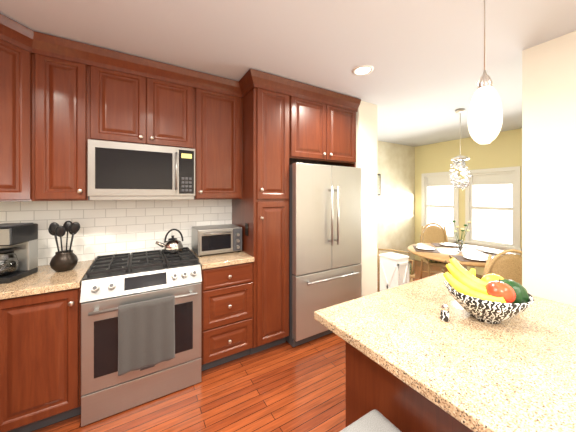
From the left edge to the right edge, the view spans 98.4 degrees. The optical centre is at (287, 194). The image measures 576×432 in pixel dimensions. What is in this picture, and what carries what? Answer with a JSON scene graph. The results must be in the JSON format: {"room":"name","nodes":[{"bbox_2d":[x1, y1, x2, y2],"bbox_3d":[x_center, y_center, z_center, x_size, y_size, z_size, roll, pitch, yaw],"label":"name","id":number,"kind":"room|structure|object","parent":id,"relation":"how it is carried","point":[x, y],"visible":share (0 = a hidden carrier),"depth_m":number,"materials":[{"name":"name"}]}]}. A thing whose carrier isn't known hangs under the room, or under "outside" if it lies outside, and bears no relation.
{"room":"kitchen","nodes":[
{"label":"kitchen","id":0,"kind":"room"},
{"bbox_2d":[0,14,15,201],"bbox_3d":[-1.832,-0.483,1.448,0.380,1.031,0.380,0,0,-31],"label":"upper cabinet","id":1,"kind":"object","parent":0,"relation":"attached to","point":[7,25],"depth_m":1.58,"materials":[{"name":"brown wood"}]},
{"bbox_2d":[31,260,482,431],"bbox_3d":[1.316,1.522,1.793,7.050,0.060,5.320,0,0,-31],"label":"floor","id":2,"kind":"structure","parent":0,"point":[286,386],"depth_m":1.81,"materials":[{"name":"brown wood"}]},
{"bbox_2d":[0,22,79,293],"bbox_3d":[-1.692,0.198,1.776,0.396,2.587,0.638,0,0,-31],"label":"tall cabinet","id":3,"kind":"object","parent":2,"relation":"on","point":[47,66],"depth_m":1.76,"materials":[{"name":"brown wood"}]},
{"bbox_2d":[0,286,80,431],"bbox_3d":[-1.267,1.046,0.480,1.026,0.890,3.298,0,0,-31],"label":"base cabinet","id":4,"kind":"object","parent":2,"relation":"on","point":[49,392],"depth_m":1.56,"materials":[{"name":"brown wood"}]},
{"bbox_2d":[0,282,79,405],"bbox_3d":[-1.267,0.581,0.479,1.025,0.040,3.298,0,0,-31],"label":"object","id":5,"kind":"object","parent":4,"relation":"on","point":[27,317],"depth_m":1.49,"materials":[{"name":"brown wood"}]},
{"bbox_2d":[0,223,37,283],"bbox_3d":[-1.884,0.380,1.648,0.204,0.362,0.288,0,0,-13],"label":"coffee maker","id":6,"kind":"object","parent":5,"relation":"on","point":[18,251],"visible":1,"depth_m":1.67,"materials":[{"name":"black plastic"}]},
{"bbox_2d":[48,221,79,271],"bbox_3d":[-1.667,0.379,1.851,0.201,0.363,0.169,0,0,-31],"label":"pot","id":7,"kind":"object","parent":5,"relation":"on","point":[62,260],"visible":1,"depth_m":1.81,"materials":[{"name":"brown metal"}]},
{"bbox_2d":[80,247,201,426],"bbox_3d":[-1.152,1.005,2.024,0.752,0.971,0.748,0,0,-31],"label":"range","id":8,"kind":"object","parent":2,"relation":"on","point":[140,328],"visible":1,"depth_m":1.74,"materials":[{"name":"grey metal"}]},
{"bbox_2d":[155,229,182,252],"bbox_3d":[-1.088,0.415,2.282,0.239,0.208,0.184,0,0,-31],"label":"kettle","id":9,"kind":"object","parent":8,"relation":"on","point":[172,244],"visible":1,"depth_m":2.24,"materials":[{"name":"silver metal"}]},
{"bbox_2d":[80,43,203,370],"bbox_3d":[-1.186,0.198,2.081,0.786,2.587,0.638,0,0,-31],"label":"tall cabinet","id":10,"kind":"object","parent":2,"relation":"on","point":[127,98],"depth_m":2.12,"materials":[{"name":"brown wood"}]},
{"bbox_2d":[87,139,194,199],"bbox_3d":[-1.233,-0.185,2.158,0.752,0.448,0.432,0,0,-31],"label":"microwave","id":11,"kind":"object","parent":10,"relation":"attached to","point":[124,171],"visible":1,"depth_m":1.98,"materials":[{"name":"grey metal"}]},
{"bbox_2d":[204,70,255,369],"bbox_3d":[-0.654,0.198,2.402,0.455,2.587,0.638,0,0,-31],"label":"tall cabinet","id":12,"kind":"object","parent":2,"relation":"on","point":[250,136],"depth_m":2.31,"materials":[{"name":"brown wood"}]},
{"bbox_2d":[192,224,241,256],"bbox_3d":[-0.697,0.438,2.450,0.420,0.245,0.357,0,0,-31],"label":"toaster oven","id":13,"kind":"object","parent":12,"relation":"on","point":[213,239],"visible":1,"depth_m":2.33,"materials":[{"name":"silver metal"}]},
{"bbox_2d":[245,223,247,235],"bbox_3d":[-0.399,0.332,2.391,0.008,0.120,0.075,0,0,-31],"label":"electrical outlet plate","id":14,"kind":"object","parent":12,"relation":"attached to","point":[246,229],"visible":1,"depth_m":2.38,"materials":[{"name":"brown metal"}]},
{"bbox_2d":[256,70,291,352],"bbox_3d":[-0.301,0.198,2.615,0.371,2.587,0.638,0,0,-31],"label":"tall cabinet","id":15,"kind":"object","parent":2,"relation":"on","point":[273,95],"depth_m":2.34,"materials":[{"name":"brown wood"}]},
{"bbox_2d":[286,163,361,346],"bbox_3d":[0.291,0.591,2.864,0.888,1.799,0.766,0,0,-31],"label":"refrigerator","id":16,"kind":"object","parent":2,"relation":"on","point":[325,235],"visible":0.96,"depth_m":2.51,"materials":[{"name":"grey metal"}]},
{"bbox_2d":[292,82,359,166],"bbox_3d":[0.246,0.198,2.944,0.906,2.587,0.638,0,0,-31],"label":"upper cabinet","id":17,"kind":"object","parent":2,"relation":"on","point":[323,122],"depth_m":2.65,"materials":[{"name":"brown wood"}]},
{"bbox_2d":[340,409,400,431],"bbox_3d":[0.300,1.183,0.784,0.387,0.622,0.388,0,0,-31],"label":"stool","id":18,"kind":"object","parent":2,"relation":"on","point":[375,420],"visible":1,"depth_m":0.94,"materials":[{"name":"grey fabric"}]},
{"bbox_2d":[379,252,408,290],"bbox_3d":[1.281,1.109,3.003,0.231,0.765,0.251,0,0,-31],"label":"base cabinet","id":19,"kind":"object","parent":2,"relation":"on","point":[394,269],"visible":0.48,"depth_m":2.93,"materials":[{"name":"white paint"}]},
{"bbox_2d":[377,242,414,291],"bbox_3d":[1.479,0.986,3.534,0.544,1.014,0.494,0,0,21],"label":"dining chair","id":20,"kind":"object","parent":2,"relation":"on","point":[411,274],"visible":0.38,"depth_m":3.40,"materials":[{"name":"wood"},{"name":"white fabric"}]},
{"bbox_2d":[420,223,449,278],"bbox_3d":[2.445,0.985,4.039,0.494,1.015,0.544,0,0,14],"label":"dining chair","id":21,"kind":"object","parent":2,"relation":"on","point":[433,234],"visible":0.5,"depth_m":4.24,"materials":[{"name":"wicker"}]},
{"bbox_2d":[314,273,575,431],"bbox_3d":[0.901,1.026,1.047,1.170,0.929,1.070,0,0,-31],"label":"kitchen island","id":22,"kind":"object","parent":2,"relation":"on","point":[415,362],"visible":0.98,"depth_m":0.93,"materials":[{"name":"beige stone"}]},
{"bbox_2d":[440,304,449,321],"bbox_3d":[0.703,0.526,1.114,0.038,0.069,0.037,0,0,-31],"label":"salt shaker","id":23,"kind":"object","parent":22,"relation":"on","point":[444,314],"visible":1,"depth_m":1.10,"materials":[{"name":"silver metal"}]},
{"bbox_2d":[442,255,534,323],"bbox_3d":[0.902,0.435,1.137,0.325,0.252,0.324,0,0,-31],"label":"fruit bowl","id":24,"kind":"object","parent":22,"relation":"on","point":[492,298],"visible":1,"depth_m":1.07,"materials":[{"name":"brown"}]},
{"bbox_2d":[408,243,512,269],"bbox_3d":[2.247,1.116,3.241,1.240,0.752,1.240,0,0,-31],"label":"dining table","id":25,"kind":"object","parent":2,"relation":"on","point":[443,254],"visible":0.15,"depth_m":3.14,"materials":[{"name":"brown wood"}]},
{"bbox_2d":[412,245,439,252],"bbox_3d":[1.873,0.729,3.384,0.287,0.019,0.405,0,0,20],"label":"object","id":26,"kind":"object","parent":25,"relation":"on","point":[417,248],"depth_m":3.34,"materials":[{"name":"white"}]},
{"bbox_2d":[431,243,467,247],"bbox_3d":[2.344,0.729,3.629,0.400,0.019,0.280,0,0,14],"label":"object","id":27,"kind":"object","parent":25,"relation":"on","point":[437,244],"depth_m":3.61,"materials":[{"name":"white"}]},
{"bbox_2d":[448,220,470,251],"bbox_3d":[2.244,0.537,3.263,0.266,0.403,0.254,0,0,-31],"label":"flower vase","id":28,"kind":"object","parent":25,"relation":"on","point":[460,246],"visible":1,"depth_m":3.22,"materials":[{"name":"clear glass"}]},
{"bbox_2d":[451,255,491,262],"bbox_3d":[2.151,0.729,2.852,0.400,0.019,0.280,0,0,14],"label":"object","id":29,"kind":"object","parent":25,"relation":"on","point":[473,258],"depth_m":2.85,"materials":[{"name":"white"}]},
{"bbox_2d":[475,249,508,255],"bbox_3d":[2.639,0.729,3.165,0.280,0.019,0.400,0,0,11],"label":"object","id":30,"kind":"object","parent":25,"relation":"on","point":[492,252],"depth_m":3.20,"materials":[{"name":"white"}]},
{"bbox_2d":[483,249,521,284],"bbox_3d":[2.049,0.985,2.443,0.494,1.015,0.544,0,0,14],"label":"dining chair","id":31,"kind":"object","parent":2,"relation":"on","point":[507,266],"visible":0.25,"depth_m":2.22,"materials":[{"name":"wicker"}]},
{"bbox_2d":[0,0,575,146],"bbox_3d":[1.316,-1.138,1.793,7.050,0.060,5.320,0,0,-31],"label":"ceiling","id":32,"kind":"structure","parent":0,"point":[417,85],"depth_m":1.78,"materials":[{"name":"white paint"}]},
{"bbox_2d":[352,65,373,75],"bbox_3d":[0.664,-1.103,2.206,0.184,0.009,0.184,0,0,-31],"label":"recessed light","id":33,"kind":"object","parent":32,"relation":"in","point":[361,70],"visible":1,"depth_m":2.20,"materials":[{"name":"white"}]},
{"bbox_2d":[449,109,471,189],"bbox_3d":[2.253,-0.589,3.250,0.259,1.037,0.245,0,0,-31],"label":"pendant light","id":34,"kind":"object","parent":32,"relation":"hanging from","point":[462,185],"depth_m":3.21,"materials":[{"name":"clear glass"}]},
{"bbox_2d":[468,0,502,143],"bbox_3d":[0.930,-0.673,1.175,0.130,0.868,0.130,0,0,-31],"label":"pendant light","id":35,"kind":"object","parent":32,"relation":"hanging from","point":[485,116],"visible":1,"depth_m":1.14,"materials":[{"name":"beige glass"}]},
{"bbox_2d":[356,101,376,296],"bbox_3d":[0.618,0.192,3.555,0.326,2.600,1.340,0,0,-31],"label":"wall","id":36,"kind":"structure","parent":0,"point":[366,137],"depth_m":2.98,"materials":[{"name":"beige paint"}]},
{"bbox_2d":[377,141,414,259],"bbox_3d":[1.687,0.192,5.052,3.050,2.600,0.120,0,0,-31],"label":"wall","id":37,"kind":"structure","parent":0,"point":[396,204],"depth_m":5.38,"materials":[{"name":"beige paint"}]},
{"bbox_2d":[377,174,380,195],"bbox_3d":[1.755,-0.208,5.007,0.320,0.440,0.023,0,0,-31],"label":"framed picture","id":38,"kind":"object","parent":37,"relation":"attached to","point":[378,184],"visible":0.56,"depth_m":5.05,"materials":[{"name":"brown metal"}]},
{"bbox_2d":[415,128,521,275],"bbox_3d":[3.974,0.192,4.095,0.120,2.600,3.880,0,0,-31],"label":"wall","id":39,"kind":"structure","parent":0,"point":[502,149],"depth_m":4.85,"materials":[{"name":"beige paint"}]},
{"bbox_2d":[421,171,458,243],"bbox_3d":[3.222,0.259,5.270,0.145,1.475,0.790,0,0,-31],"label":"window","id":40,"kind":"structure","parent":39,"relation":"in","point":[439,199],"depth_m":5.28,"materials":[{"name":"white glass"}]},
{"bbox_2d":[463,166,521,254],"bbox_3d":[3.687,0.259,4.500,0.145,1.475,0.850,0,0,-31],"label":"window","id":41,"kind":"structure","parent":39,"relation":"in","point":[492,206],"depth_m":4.50,"materials":[{"name":"white glass"}]},
{"bbox_2d":[522,31,575,305],"bbox_3d":[2.468,0.192,0.917,0.120,2.600,2.390,0,0,-31],"label":"wall","id":42,"kind":"structure","parent":0,"point":[549,170],"depth_m":1.78,"materials":[{"name":"beige paint"}]}
]}

